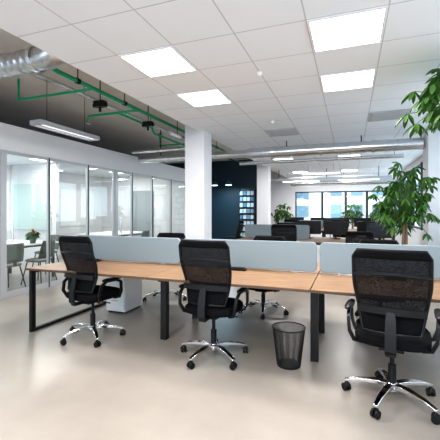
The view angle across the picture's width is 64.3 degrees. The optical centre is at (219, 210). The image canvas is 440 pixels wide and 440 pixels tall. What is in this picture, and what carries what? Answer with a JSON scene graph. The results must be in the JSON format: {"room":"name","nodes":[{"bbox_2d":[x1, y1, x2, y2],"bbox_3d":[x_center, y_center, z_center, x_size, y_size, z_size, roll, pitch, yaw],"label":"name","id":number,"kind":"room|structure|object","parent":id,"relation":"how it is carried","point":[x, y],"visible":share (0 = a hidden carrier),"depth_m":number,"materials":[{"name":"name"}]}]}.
{"room":"open-plan office","nodes":[
{"label":"open-plan office","id":0,"kind":"room"},
{"bbox_2d":[11,163,58,264],"bbox_3d":[-4.902,0.080,9.238,1.570,2.620,0.100,0,0,20],"label":"wall","id":1,"kind":"structure","parent":0,"point":[29,173],"depth_m":9.16,"materials":[{"name":"paint"},{"name":"aluminium"}]},
{"bbox_2d":[7,179,9,230],"bbox_3d":[-6.000,-0.160,8.825,0.100,1.400,1.480,0,0,20],"label":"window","id":2,"kind":"structure","parent":1,"relation":"in","point":[8,180],"depth_m":9.47,"materials":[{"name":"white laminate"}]},
{"bbox_2d":[7,165,10,178],"bbox_3d":[-6.516,-1.435,7.438,0.200,1.150,7.400,0,0,20],"label":"trim","id":3,"kind":"structure","parent":1,"relation":"attached to","point":[8,166],"depth_m":9.41,"materials":[{"name":"white paint"}]},
{"bbox_2d":[7,231,10,239],"bbox_3d":[-6.516,0.965,7.438,0.200,0.850,7.400,0,0,20],"label":"trim","id":4,"kind":"structure","parent":1,"relation":"attached to","point":[8,232],"depth_m":9.41,"materials":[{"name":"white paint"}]},
{"bbox_2d":[10,179,10,230],"bbox_3d":[-5.484,-0.160,10.212,0.100,1.400,1.480,0,0,20],"label":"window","id":5,"kind":"structure","parent":1,"relation":"in","point":[10,179],"depth_m":9.51,"materials":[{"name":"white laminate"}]},
{"bbox_2d":[14,183,51,229],"bbox_3d":[-4.913,-0.110,9.167,1.300,1.200,0.039,0,0,20],"label":"whiteboard","id":6,"kind":"object","parent":1,"relation":"attached to","point":[29,199],"visible":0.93,"depth_m":9.15,"materials":[{"name":"green glass"}]},
{"bbox_2d":[7,154,135,177],"bbox_3d":[-4.643,-1.270,7.381,3.350,0.080,10.600,0,0,20],"label":"ceiling","id":7,"kind":"structure","parent":0,"point":[11,159],"depth_m":10.13,"materials":[{"name":"white paint"}]},
{"bbox_2d":[0,122,184,181],"bbox_3d":[-3.017,-1.180,6.777,0.120,0.420,10.600,0,0,20],"label":"wall","id":8,"kind":"structure","parent":0,"point":[12,138],"depth_m":6.95,"materials":[{"name":"white paint"}]},
{"bbox_2d":[0,149,48,299],"bbox_3d":[-3.281,0.210,5.920,0.102,2.360,0.989,0,0,20],"label":"door","id":9,"kind":"structure","parent":8,"relation":"in","point":[4,293],"depth_m":5.57,"materials":[{"name":"silver metal"}]},
{"bbox_2d":[49,158,87,286],"bbox_3d":[-2.958,0.210,6.867,0.048,2.360,1.029,0,0,20],"label":"window","id":10,"kind":"structure","parent":8,"relation":"in","point":[59,281],"depth_m":6.66,"materials":[{"name":"silver metal"}]},
{"bbox_2d":[88,165,113,235],"bbox_3d":[-2.630,0.210,7.748,0.048,2.360,0.869,0,0,20],"label":"window","id":11,"kind":"structure","parent":8,"relation":"in","point":[89,166],"depth_m":8.11,"materials":[{"name":"silver metal"}]},
{"bbox_2d":[114,169,131,236],"bbox_3d":[-2.329,0.210,8.479,0.102,2.360,0.729,0,0,20],"label":"door","id":12,"kind":"structure","parent":8,"relation":"in","point":[116,172],"depth_m":8.25,"materials":[{"name":"silver metal"}]},
{"bbox_2d":[132,173,151,236],"bbox_3d":[-2.062,0.210,9.276,0.048,2.360,0.969,0,0,20],"label":"window","id":13,"kind":"structure","parent":8,"relation":"in","point":[136,174],"depth_m":9.17,"materials":[{"name":"silver metal"}]},
{"bbox_2d":[152,176,170,236],"bbox_3d":[-1.705,0.210,10.237,0.048,2.360,1.099,0,0,20],"label":"window","id":14,"kind":"structure","parent":8,"relation":"in","point":[152,176],"depth_m":10.09,"materials":[{"name":"silver metal"}]},
{"bbox_2d":[171,179,184,232],"bbox_3d":[-1.332,0.210,11.240,0.048,2.360,1.059,0,0,20],"label":"window","id":15,"kind":"structure","parent":8,"relation":"in","point":[171,179],"depth_m":10.75,"materials":[{"name":"silver metal"}]},
{"bbox_2d":[0,29,273,171],"bbox_3d":[-0.863,-2.085,7.362,10.850,0.150,23.200,0,0,20],"label":"ceiling","id":16,"kind":"structure","parent":0,"point":[118,133],"depth_m":7.22,"materials":[{"name":"grey paint"}]},
{"bbox_2d":[0,46,64,78],"bbox_3d":[-4.207,-1.781,4.712,5.628,0.461,0.280,0,0,20],"label":"ventilation duct","id":17,"kind":"object","parent":16,"relation":"hanging from","point":[32,59],"visible":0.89,"depth_m":3.85,"materials":[{"name":"metal"}]},
{"bbox_2d":[17,78,90,100],"bbox_3d":[-2.412,-1.831,5.058,1.388,0.338,0.036,0,0,20],"label":"pipe","id":18,"kind":"object","parent":16,"relation":"hanging from","point":[18,79],"visible":0.86,"depth_m":5.10,"materials":[{"name":"green metal"}]},
{"bbox_2d":[30,98,99,140],"bbox_3d":[-2.470,-1.635,5.693,0.220,0.749,1.270,0,0,20],"label":"lamp","id":19,"kind":"object","parent":16,"relation":"hanging from","point":[40,123],"visible":0.96,"depth_m":5.58,"materials":[{"name":"white painted metal"},{"name":"white plastic diffuser"}]},
{"bbox_2d":[92,81,107,111],"bbox_3d":[-1.800,-1.750,5.257,0.240,0.520,0.100,0,0,20],"label":"valve actuator","id":20,"kind":"object","parent":16,"relation":"hanging from","point":[100,104],"visible":0.84,"depth_m":5.22,"materials":[{"name":"black metal"}]},
{"bbox_2d":[29,72,238,162],"bbox_3d":[-0.943,-1.917,8.939,0.070,0.183,9.700,0,0,20],"label":"pipe","id":21,"kind":"object","parent":16,"relation":"hanging from","point":[39,75],"visible":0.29,"depth_m":5.61,"materials":[{"name":"silver metal"}]},
{"bbox_2d":[52,68,225,150],"bbox_3d":[-0.717,-1.825,7.540,0.076,0.367,7.366,0,0,20],"label":"pipe","id":22,"kind":"object","parent":16,"relation":"attached to","point":[76,80],"visible":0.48,"depth_m":5.17,"materials":[{"name":"green metal"}]},
{"bbox_2d":[86,110,137,123],"bbox_3d":[-1.875,-1.623,6.032,1.060,0.156,0.080,0,0,20],"label":"pipe","id":23,"kind":"object","parent":22,"relation":"attached to","point":[126,111],"visible":0.93,"depth_m":6.03,"materials":[{"name":"green metal"}]},
{"bbox_2d":[119,113,184,145],"bbox_3d":[-1.038,-1.625,7.881,0.044,0.153,3.950,0,0,20],"label":"pipe","id":24,"kind":"object","parent":23,"relation":"attached to","point":[122,114],"visible":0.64,"depth_m":7.05,"materials":[{"name":"green metal"}]},
{"bbox_2d":[142,106,154,130],"bbox_3d":[-1.329,-1.750,6.469,0.240,0.520,0.100,0,0,20],"label":"valve actuator","id":25,"kind":"object","parent":16,"relation":"hanging from","point":[148,123],"visible":0.87,"depth_m":6.44,"materials":[{"name":"black metal"}]},
{"bbox_2d":[132,121,184,153],"bbox_3d":[-1.478,-1.690,7.373,1.891,0.638,1.590,0,0,20],"label":"pendant lamp","id":26,"kind":"object","parent":16,"relation":"hanging from","point":[176,135],"visible":0.55,"depth_m":7.98,"materials":[{"name":"silver metal"}]},
{"bbox_2d":[159,133,184,145],"bbox_3d":[-0.971,-1.831,8.790,1.288,0.338,0.036,0,0,20],"label":"pipe","id":27,"kind":"object","parent":16,"relation":"hanging from","point":[159,133],"visible":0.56,"depth_m":8.91,"materials":[{"name":"green metal"}]},
{"bbox_2d":[225,159,231,184],"bbox_3d":[0.316,-1.480,12.899,0.280,1.059,0.280,0,0,20],"label":"pendant lamp","id":28,"kind":"object","parent":16,"relation":"hanging from","point":[228,182],"visible":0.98,"depth_m":12.89,"materials":[{"name":"black metal"}]},
{"bbox_2d":[138,130,423,162],"bbox_3d":[0.915,-1.585,7.768,6.300,0.847,0.256,0,0,20],"label":"ventilation duct","id":29,"kind":"object","parent":16,"relation":"hanging from","point":[372,146],"visible":0.88,"depth_m":7.30,"materials":[{"name":"metal"}]},
{"bbox_2d":[102,176,184,236],"bbox_3d":[-2.719,0.000,12.384,3.470,2.780,0.120,0,0,20],"label":"wall","id":30,"kind":"structure","parent":0,"point":[161,188],"depth_m":12.15,"materials":[{"name":"white paint"}]},
{"bbox_2d":[60,189,92,226],"bbox_3d":[-4.787,-0.110,11.756,0.029,1.200,1.500,0,0,20],"label":"board","id":31,"kind":"object","parent":30,"relation":"attached to","point":[72,202],"visible":1,"depth_m":11.61,"materials":[{"name":"white laminate"}]},
{"bbox_2d":[59,172,101,254],"bbox_3d":[-3.553,-0.310,15.405,0.200,3.400,9.600,0,0,20],"label":"glass wall","id":32,"kind":"structure","parent":30,"relation":"attached to","point":[66,180],"depth_m":12.04,"materials":[{"name":"glass"},{"name":"aluminium"}]},
{"bbox_2d":[133,191,153,236],"bbox_3d":[-2.743,0.340,12.276,0.900,2.100,0.098,0,0,20],"label":"door","id":33,"kind":"structure","parent":30,"relation":"in","point":[141,199],"depth_m":12.27,"materials":[{"name":"grey"}]},
{"bbox_2d":[185,125,211,238],"bbox_3d":[-0.420,-0.310,6.846,0.400,3.400,0.400,0,0,20],"label":"column","id":34,"kind":"structure","parent":0,"point":[198,144],"depth_m":6.67,"materials":[{"name":"white paint"}]},
{"bbox_2d":[167,159,256,239],"bbox_3d":[-0.697,-0.310,14.449,5.420,3.400,0.200,0,0,20],"label":"wall","id":35,"kind":"structure","parent":0,"point":[224,197],"depth_m":13.97,"materials":[{"name":"blue paint"}]},
{"bbox_2d":[0,245,439,439],"bbox_3d":[-0.863,1.440,7.362,10.850,0.100,23.200,0,0,20],"label":"floor","id":36,"kind":"structure","parent":0,"point":[138,384],"depth_m":2.92,"materials":[{"name":"concrete"}]},
{"bbox_2d":[7,243,25,287],"bbox_3d":[-3.697,0.975,6.069,0.501,0.836,0.462,0,0,20],"label":"chair","id":37,"kind":"object","parent":36,"relation":"on","point":[15,252],"visible":0.8,"depth_m":6.00,"materials":[{"name":"grey"}]},
{"bbox_2d":[7,240,58,276],"bbox_3d":[-4.384,1.020,6.858,1.400,0.740,1.800,0,0,20],"label":"meeting table","id":38,"kind":"object","parent":36,"relation":"on","point":[27,244],"visible":0.39,"depth_m":7.22,"materials":[{"name":"white laminate"}]},
{"bbox_2d":[25,229,40,242],"bbox_3d":[-3.793,0.505,7.056,0.293,0.288,0.333,0,0,20],"label":"potted plant","id":39,"kind":"object","parent":38,"relation":"on","point":[32,236],"visible":1,"depth_m":7.01,"materials":[{"name":"green plant"}]},
{"bbox_2d":[20,240,56,284],"bbox_3d":[-3.452,0.975,6.728,0.501,0.836,0.462,0,0,12],"label":"chair","id":40,"kind":"object","parent":36,"relation":"on","point":[42,254],"visible":0.8,"depth_m":6.59,"materials":[{"name":"grey"}]},
{"bbox_2d":[32,235,58,273],"bbox_3d":[-3.959,0.975,8.002,0.462,0.836,0.501,0,0,20],"label":"chair","id":41,"kind":"object","parent":36,"relation":"on","point":[52,237],"visible":0.39,"depth_m":8.11,"materials":[{"name":"grey"}]},
{"bbox_2d":[58,235,125,347],"bbox_3d":[-1.419,0.824,3.865,0.678,1.132,0.675,0,0,28],"label":"office chair","id":42,"kind":"object","parent":36,"relation":"on","point":[77,252],"visible":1,"depth_m":3.66,"materials":[{"name":"black fabric"}]},
{"bbox_2d":[25,259,180,331],"bbox_3d":[-1.200,1.020,4.463,1.572,0.741,1.603,0,0,20],"label":"desk","id":43,"kind":"object","parent":36,"relation":"on","point":[107,268],"visible":0.56,"depth_m":4.02,"materials":[{"name":"brown wood"}]},
{"bbox_2d":[78,235,180,263],"bbox_3d":[-1.200,0.486,4.463,1.550,0.323,0.036,0,0,20],"label":"divider","id":44,"kind":"object","parent":43,"relation":"attached to","point":[161,250],"visible":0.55,"depth_m":4.39,"materials":[{"name":"grey fabric"}]},
{"bbox_2d":[75,231,150,235],"bbox_3d":[-3.136,1.020,10.502,1.400,0.740,1.800,0,0,20],"label":"meeting table","id":45,"kind":"object","parent":36,"relation":"on","point":[106,233],"visible":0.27,"depth_m":10.11,"materials":[{"name":"white laminate"}]},
{"bbox_2d":[106,277,141,312],"bbox_3d":[-1.356,1.110,4.960,0.300,0.560,0.448,0,0,20],"label":"drawer pedestal","id":46,"kind":"object","parent":36,"relation":"on","point":[130,299],"visible":0.59,"depth_m":4.80,"materials":[{"name":"white metal"}]},
{"bbox_2d":[141,230,149,236],"bbox_3d":[-2.280,0.975,10.023,0.501,0.836,0.462,0,0,22],"label":"chair","id":47,"kind":"object","parent":36,"relation":"on","point":[144,233],"visible":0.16,"depth_m":9.88,"materials":[{"name":"grey"}]},
{"bbox_2d":[143,233,186,301],"bbox_3d":[-0.841,0.874,5.494,0.678,1.032,0.675,0,0,14],"label":"office chair","id":48,"kind":"object","parent":36,"relation":"on","point":[180,236],"visible":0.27,"depth_m":5.67,"materials":[{"name":"black plastic"}]},
{"bbox_2d":[178,239,248,369],"bbox_3d":[-0.077,0.824,3.342,0.678,1.132,0.675,0,0,22],"label":"office chair","id":49,"kind":"object","parent":36,"relation":"on","point":[206,264],"visible":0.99,"depth_m":3.13,"materials":[{"name":"black fabric"}]},
{"bbox_2d":[145,262,319,339],"bbox_3d":[0.263,1.020,3.919,1.611,0.741,1.603,0,0,20],"label":"desk","id":50,"kind":"object","parent":36,"relation":"on","point":[284,280],"visible":0.54,"depth_m":3.47,"materials":[{"name":"brown wood"}]},
{"bbox_2d":[231,267,246,270],"bbox_3d":[0.198,0.632,3.831,0.180,0.032,0.070,0,0,20],"label":"box","id":51,"kind":"object","parent":50,"relation":"on","point":[233,268],"visible":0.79,"depth_m":3.81,"materials":[{"name":"black plastic"}]},
{"bbox_2d":[185,238,316,271],"bbox_3d":[0.281,0.486,3.912,1.550,0.323,0.036,0,0,20],"label":"divider","id":52,"kind":"object","parent":50,"relation":"on","point":[293,256],"visible":0.57,"depth_m":3.78,"materials":[{"name":"grey fabric"}]},
{"bbox_2d":[226,220,243,239],"bbox_3d":[0.345,0.824,9.354,0.675,1.132,0.678,0,0,-10],"label":"office chair","id":53,"kind":"object","parent":36,"relation":"on","point":[241,223],"visible":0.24,"depth_m":9.49,"materials":[{"name":"black plastic"}]},
{"bbox_2d":[238,189,255,237],"bbox_3d":[1.044,0.265,13.567,0.640,2.250,0.200,0,0,20],"label":"bookshelf","id":54,"kind":"object","parent":36,"relation":"on","point":[239,190],"visible":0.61,"depth_m":13.60,"materials":[{"name":"grey"}]},
{"bbox_2d":[239,235,288,319],"bbox_3d":[0.613,0.874,4.810,0.678,1.032,0.675,0,0,28],"label":"office chair","id":55,"kind":"object","parent":36,"relation":"on","point":[262,303],"visible":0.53,"depth_m":4.79,"materials":[{"name":"black plastic"}]},
{"bbox_2d":[236,237,310,241],"bbox_3d":[1.337,1.020,8.358,1.572,0.741,1.603,0,0,20],"label":"desk","id":56,"kind":"object","parent":36,"relation":"on","point":[244,238],"visible":0.23,"depth_m":7.97,"materials":[{"name":"brown wood"}]},
{"bbox_2d":[245,224,309,238],"bbox_3d":[1.342,0.486,8.356,1.550,0.323,0.036,0,0,20],"label":"divider","id":57,"kind":"object","parent":56,"relation":"attached to","point":[251,230],"visible":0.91,"depth_m":8.44,"materials":[{"name":"grey fabric"}]},
{"bbox_2d":[298,221,320,237],"bbox_3d":[2.157,0.443,8.469,0.550,0.410,0.180,0,0,20],"label":"monitor","id":58,"kind":"object","parent":56,"relation":"on","point":[315,226],"visible":0.52,"depth_m":8.44,"materials":[{"name":"black plastic"}]},
{"bbox_2d":[271,204,293,222],"bbox_3d":[2.628,0.537,15.037,1.152,1.706,1.028,0,0,20],"label":"potted plant","id":59,"kind":"object","parent":36,"relation":"on","point":[284,214],"visible":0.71,"depth_m":14.87,"materials":[{"name":"green plant"}]},
{"bbox_2d":[271,224,296,240],"bbox_3d":[1.303,0.824,7.138,0.678,1.132,0.675,0,0,15],"label":"office chair","id":60,"kind":"object","parent":36,"relation":"on","point":[289,231],"visible":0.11,"depth_m":6.89,"materials":[{"name":"black fabric"}]},
{"bbox_2d":[272,321,305,369],"bbox_3d":[0.621,1.216,3.162,0.303,0.348,0.303,0,0,-29],"label":"waste bin","id":61,"kind":"object","parent":36,"relation":"on","point":[288,363],"visible":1,"depth_m":3.09,"materials":[{"name":"grey metal"}]},
{"bbox_2d":[284,219,299,224],"bbox_3d":[2.339,0.824,11.499,0.678,1.132,0.675,0,0,10],"label":"office chair","id":62,"kind":"object","parent":36,"relation":"on","point":[295,221],"visible":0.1,"depth_m":11.23,"materials":[{"name":"black plastic"}]},
{"bbox_2d":[330,219,347,236],"bbox_3d":[3.745,0.824,10.979,0.678,1.132,0.675,0,0,20],"label":"office chair","id":63,"kind":"object","parent":36,"relation":"on","point":[332,219],"visible":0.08,"depth_m":10.74,"materials":[{"name":"black fabric"}]},
{"bbox_2d":[322,229,356,236],"bbox_3d":[4.403,1.020,12.126,1.611,0.741,1.603,0,0,20],"label":"desk","id":64,"kind":"object","parent":36,"relation":"on","point":[323,234],"visible":0.16,"depth_m":11.99,"materials":[{"name":"brown wood"}]},
{"bbox_2d":[323,218,339,226],"bbox_3d":[3.840,0.443,12.047,0.550,0.410,0.180,0,0,20],"label":"monitor","id":65,"kind":"object","parent":64,"relation":"on","point":[324,219],"visible":0.23,"depth_m":12.05,"materials":[{"name":"black plastic"}]},
{"bbox_2d":[354,218,370,226],"bbox_3d":[4.965,0.443,12.205,0.550,0.410,0.180,0,0,22],"label":"monitor","id":66,"kind":"object","parent":64,"relation":"on","point":[355,219],"visible":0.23,"depth_m":12.25,"materials":[{"name":"black plastic"}]},
{"bbox_2d":[307,237,382,244],"bbox_3d":[2.800,1.020,7.814,1.611,0.741,1.603,0,0,20],"label":"desk","id":67,"kind":"object","parent":36,"relation":"on","point":[318,240],"visible":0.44,"depth_m":7.70,"materials":[{"name":"brown wood"}]},
{"bbox_2d":[324,221,347,238],"bbox_3d":[2.727,0.443,8.257,0.550,0.410,0.180,0,0,24],"label":"monitor","id":68,"kind":"object","parent":67,"relation":"on","point":[335,228],"visible":0.93,"depth_m":8.25,"materials":[{"name":"black plastic"}]},
{"bbox_2d":[357,221,379,231],"bbox_3d":[3.419,0.443,7.979,0.550,0.410,0.180,0,0,14],"label":"monitor","id":69,"kind":"object","parent":67,"relation":"on","point":[361,225],"visible":0.14,"depth_m":8.03,"materials":[{"name":"black plastic"}]},
{"bbox_2d":[366,222,393,239],"bbox_3d":[3.320,0.443,7.279,0.550,0.410,0.180,0,0,10],"label":"monitor","id":70,"kind":"object","parent":67,"relation":"on","point":[372,227],"visible":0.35,"depth_m":7.24,"materials":[{"name":"black plastic"}]},
{"bbox_2d":[339,204,364,228],"bbox_3d":[5.851,0.537,15.515,1.152,1.706,1.028,0,0,-37],"label":"tree","id":71,"kind":"object","parent":36,"relation":"on","point":[357,212],"visible":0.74,"depth_m":15.49,"materials":[{"name":"green plant"}]},
{"bbox_2d":[345,231,373,242],"bbox_3d":[2.680,0.883,6.683,0.678,1.012,0.675,0,0,30],"label":"office chair","id":72,"kind":"object","parent":36,"relation":"on","point":[350,236],"visible":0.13,"depth_m":6.47,"materials":[{"name":"black fabric"}]},
{"bbox_2d":[310,270,439,361],"bbox_3d":[1.744,1.020,3.368,1.611,0.741,1.603,0,0,20],"label":"desk","id":73,"kind":"object","parent":36,"relation":"on","point":[325,283],"visible":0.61,"depth_m":3.22,"materials":[{"name":"brown wood"}]},
{"bbox_2d":[320,242,439,278],"bbox_3d":[1.762,0.486,3.362,1.550,0.323,0.036,0,0,20],"label":"divider","id":74,"kind":"object","parent":73,"relation":"on","point":[334,257],"visible":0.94,"depth_m":3.52,"materials":[{"name":"grey fabric"}]},
{"bbox_2d":[368,204,384,239],"bbox_3d":[6.356,0.537,13.928,1.028,1.706,1.152,0,0,-4],"label":"tree","id":75,"kind":"object","parent":36,"relation":"on","point":[371,214],"visible":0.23,"depth_m":13.87,"materials":[{"name":"green plant"}]},
{"bbox_2d":[355,239,399,323],"bbox_3d":[2.019,0.883,4.375,0.678,1.012,0.675,0,0,20],"label":"office chair","id":76,"kind":"object","parent":36,"relation":"on","point":[363,241],"visible":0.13,"depth_m":4.62,"materials":[{"name":"black plastic"}]},
{"bbox_2d":[372,202,401,239],"bbox_3d":[4.684,0.537,9.586,0.958,1.706,1.147,0,0,-40],"label":"tree","id":77,"kind":"object","parent":36,"relation":"on","point":[377,215],"visible":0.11,"depth_m":9.53,"materials":[{"name":"green plant"}]},
{"bbox_2d":[341,248,439,424],"bbox_3d":[1.252,0.824,2.584,0.678,1.132,0.675,0,0,28],"label":"office chair","id":78,"kind":"object","parent":36,"relation":"on","point":[393,289],"visible":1,"depth_m":2.38,"materials":[{"name":"black fabric"}]},
{"bbox_2d":[367,162,439,244],"bbox_3d":[2.820,0.319,5.353,1.006,2.142,1.050,0,0,39],"label":"tree","id":79,"kind":"object","parent":36,"relation":"on","point":[406,207],"visible":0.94,"depth_m":5.23,"materials":[{"name":"green plant"}]},
{"bbox_2d":[395,68,439,137],"bbox_3d":[2.387,-0.030,3.383,0.958,2.840,1.258,0,0,-43],"label":"tree","id":80,"kind":"object","parent":36,"relation":"on","point":[430,96],"visible":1,"depth_m":3.49,"materials":[{"name":"green plant"}]},
{"bbox_3d":[2.941,1.019,12.670,1.572,0.741,1.603,0,0,20],"label":"desk","id":81,"kind":"object","parent":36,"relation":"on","visible":0},
{"bbox_2d":[289,217,303,219],"bbox_3d":[2.880,0.443,13.194,0.550,0.410,0.180,0,0,20],"label":"monitor","id":82,"kind":"object","parent":81,"relation":"on","point":[299,218],"visible":0.14,"depth_m":13.19,"materials":[{"name":"black plastic"}]},
{"bbox_2d":[280,220,323,228],"bbox_3d":[2.945,0.486,12.668,1.550,0.323,0.036,0,0,20],"label":"divider","id":83,"kind":"object","parent":81,"relation":"attached to","point":[322,227],"visible":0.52,"depth_m":12.47,"materials":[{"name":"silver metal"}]},
{"bbox_2d":[0,0,439,178],"bbox_3d":[1.853,-1.550,6.246,4.580,0.060,23.000,0,0,20],"label":"ceiling","id":84,"kind":"structure","parent":0,"point":[228,42],"depth_m":3.54,"materials":[{"name":"tile"}]},
{"bbox_2d":[118,45,197,77],"bbox_3d":[-0.617,-1.514,3.590,0.590,0.013,0.590,0,0,20],"label":"ceiling light panel","id":85,"kind":"object","parent":84,"relation":"attached to","point":[162,61],"visible":1,"depth_m":3.55,"materials":[{"name":"white plastic"}]},
{"bbox_2d":[175,88,232,106],"bbox_3d":[-0.199,-1.514,4.715,0.590,0.013,0.590,0,0,20],"label":"ceiling light panel","id":86,"kind":"object","parent":84,"relation":"attached to","point":[209,97],"visible":1,"depth_m":4.66,"materials":[{"name":"white plastic"}]},
{"bbox_2d":[264,128,298,136],"bbox_3d":[1.200,-1.510,6.755,0.580,0.023,0.580,0,0,20],"label":"ceiling vent","id":87,"kind":"object","parent":84,"relation":"in","point":[287,131],"visible":1,"depth_m":6.68,"materials":[{"name":"grey metal"}]},
{"bbox_2d":[282,180,319,181],"bbox_3d":[3.308,-1.359,14.347,1.500,0.319,0.120,0,0,20],"label":"pendant lamp","id":88,"kind":"object","parent":84,"relation":"hanging from","point":[312,180],"visible":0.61,"depth_m":14.29,"materials":[{"name":"white plastic"}]},
{"bbox_2d":[302,171,339,174],"bbox_3d":[3.270,-1.359,11.374,1.200,0.319,0.120,0,0,20],"label":"pendant lamp","id":89,"kind":"object","parent":84,"relation":"hanging from","point":[335,172],"visible":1,"depth_m":11.31,"materials":[{"name":"white plastic"}]},
{"bbox_2d":[239,151,403,164],"bbox_3d":[2.480,-1.400,9.107,4.100,0.238,0.100,0,0,20],"label":"pipe","id":90,"kind":"object","parent":84,"relation":"hanging from","point":[394,155],"visible":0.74,"depth_m":8.98,"materials":[{"name":"silver metal"}]},
{"bbox_2d":[271,166,391,181],"bbox_3d":[3.782,-1.315,12.463,4.200,0.409,0.200,0,0,20],"label":"cable tray","id":91,"kind":"object","parent":84,"relation":"hanging from","point":[378,176],"visible":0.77,"depth_m":12.34,"materials":[{"name":"silver metal"}]},
{"bbox_2d":[290,178,394,186],"bbox_3d":[5.167,-1.304,15.042,4.200,0.429,0.280,0,0,20],"label":"ventilation duct","id":92,"kind":"object","parent":84,"relation":"hanging from","point":[381,181],"visible":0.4,"depth_m":14.91,"materials":[{"name":"metal"}]},
{"bbox_2d":[307,5,387,52],"bbox_3d":[1.070,-1.514,2.963,0.590,0.013,0.590,0,0,20],"label":"ceiling light panel","id":93,"kind":"object","parent":84,"relation":"attached to","point":[361,27],"visible":1,"depth_m":2.92,"materials":[{"name":"white plastic"}]},
{"bbox_2d":[319,68,376,92],"bbox_3d":[1.488,-1.514,4.088,0.590,0.013,0.590,0,0,20],"label":"ceiling light panel","id":94,"kind":"object","parent":84,"relation":"attached to","point":[364,78],"visible":1,"depth_m":4.06,"materials":[{"name":"white plastic"}]},
{"bbox_2d":[337,154,360,156],"bbox_3d":[3.580,-1.514,9.711,0.590,0.013,0.590,0,0,20],"label":"ceiling light panel","id":95,"kind":"object","parent":84,"relation":"attached to","point":[351,154],"visible":0.53,"depth_m":9.54,"materials":[{"name":"white plastic"}]},
{"bbox_2d":[341,169,357,171],"bbox_3d":[4.835,-1.514,13.085,0.590,0.013,0.590,0,0,20],"label":"ceiling light panel","id":96,"kind":"object","parent":84,"relation":"attached to","point":[348,170],"visible":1,"depth_m":13.07,"materials":[{"name":"white plastic"}]},
{"bbox_2d":[338,172,379,180],"bbox_3d":[5.370,-1.359,13.580,1.500,0.319,0.120,0,0,20],"label":"pendant lamp","id":97,"kind":"object","parent":84,"relation":"hanging from","point":[343,172],"visible":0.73,"depth_m":13.56,"materials":[{"name":"white plastic"}]},
{"bbox_2d":[368,109,410,121],"bbox_3d":[2.678,-1.510,5.566,0.580,0.023,0.580,0,0,20],"label":"ceiling vent","id":98,"kind":"object","parent":84,"relation":"in","point":[392,114],"visible":0.82,"depth_m":5.49,"materials":[{"name":"grey metal"}]},
{"bbox_2d":[257,164,270,224],"bbox_3d":[1.508,-0.310,12.029,0.400,3.400,0.400,0,0,20],"label":"column","id":99,"kind":"structure","parent":0,"point":[263,172],"depth_m":11.85,"materials":[{"name":"white paint"}]},
{"bbox_2d":[271,172,294,224],"bbox_3d":[1.051,-0.310,18.920,5.980,3.400,0.200,0,0,20],"label":"wall","id":100,"kind":"structure","parent":0,"point":[282,193],"depth_m":18.03,"materials":[{"name":"white paint"}]},
{"bbox_2d":[295,191,321,217],"bbox_3d":[4.472,-0.190,17.648,1.320,1.560,0.100,0,0,20],"label":"window","id":101,"kind":"structure","parent":100,"relation":"in","point":[320,191],"depth_m":17.79,"materials":[{"name":"grey metal"}]},
{"bbox_2d":[322,191,345,217],"bbox_3d":[5.606,-0.190,17.226,1.100,1.560,0.100,0,0,20],"label":"window","id":102,"kind":"structure","parent":100,"relation":"in","point":[323,192],"depth_m":17.25,"materials":[{"name":"grey metal"}]},
{"bbox_2d":[295,184,388,191],"bbox_3d":[5.948,-1.490,17.099,4.470,1.040,0.200,0,0,20],"label":"trim","id":103,"kind":"structure","parent":100,"relation":"attached to","point":[347,187],"depth_m":17.06,"materials":[{"name":"white paint"}]},
{"bbox_2d":[310,223,391,239],"bbox_3d":[5.948,0.990,17.099,4.470,0.800,0.200,0,0,20],"label":"trim","id":104,"kind":"structure","parent":100,"relation":"attached to","point":[350,225],"depth_m":17.21,"materials":[{"name":"white paint"}]},
{"bbox_2d":[346,191,366,222],"bbox_3d":[6.567,-0.190,16.869,0.950,1.560,0.100,0,0,20],"label":"window","id":105,"kind":"structure","parent":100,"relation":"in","point":[346,191],"depth_m":16.78,"materials":[{"name":"grey metal"}]},
{"bbox_2d":[367,190,391,217],"bbox_3d":[7.528,-0.190,16.512,1.100,1.560,0.100,0,0,20],"label":"window","id":106,"kind":"structure","parent":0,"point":[374,190],"depth_m":16.65,"materials":[{"name":"grey metal"}]},
{"bbox_2d":[395,224,422,244],"bbox_3d":[4.093,0.965,5.413,0.200,0.850,23.000,0,0,20],"label":"wall","id":107,"kind":"structure","parent":0,"point":[416,238],"depth_m":10.85,"materials":[{"name":"white paint"}]},
{"bbox_2d":[410,164,419,228],"bbox_3d":[6.115,-0.410,10.849,0.100,1.900,2.200,0,0,20],"label":"window","id":108,"kind":"structure","parent":107,"relation":"in","point":[413,226],"depth_m":10.84,"materials":[{"name":"grey"}]},
{"bbox_2d":[420,162,422,229],"bbox_3d":[5.714,-0.410,9.771,0.200,1.900,0.100,0,0,20],"label":"trim","id":109,"kind":"structure","parent":107,"relation":"attached to","point":[421,163],"depth_m":9.76,"materials":[{"name":"grey"}]},
{"bbox_2d":[423,128,439,245],"bbox_3d":[4.113,-0.065,6.526,0.500,2.910,0.500,0,0,20],"label":"column","id":110,"kind":"structure","parent":107,"relation":"attached to","point":[431,150],"depth_m":6.35,"materials":[{"name":"white paint"}]},
{"bbox_2d":[395,155,422,180],"bbox_3d":[4.093,-1.685,5.413,0.200,0.650,23.000,0,0,20],"label":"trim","id":111,"kind":"structure","parent":0,"point":[418,161],"depth_m":10.91,"materials":[{"name":"white paint"}]},
{"label":"outside","id":112,"kind":"structure","parent":0,"visible":0},
{"bbox_2d":[297,193,308,219],"bbox_3d":[5.004,-0.110,53.619,16.000,15.000,8.000,0,0,20],"label":"building","id":113,"kind":"structure","parent":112,"point":[302,198],"depth_m":48.02,"materials":[{"name":"white"}]},
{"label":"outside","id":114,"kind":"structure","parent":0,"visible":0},
{"bbox_2d":[327,169,419,225],"bbox_3d":[19.783,1.390,41.721,13.000,12.000,8.000,0,0,20],"label":"building","id":115,"kind":"structure","parent":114,"point":[335,201],"depth_m":39.35,"materials":[{"name":"white"}]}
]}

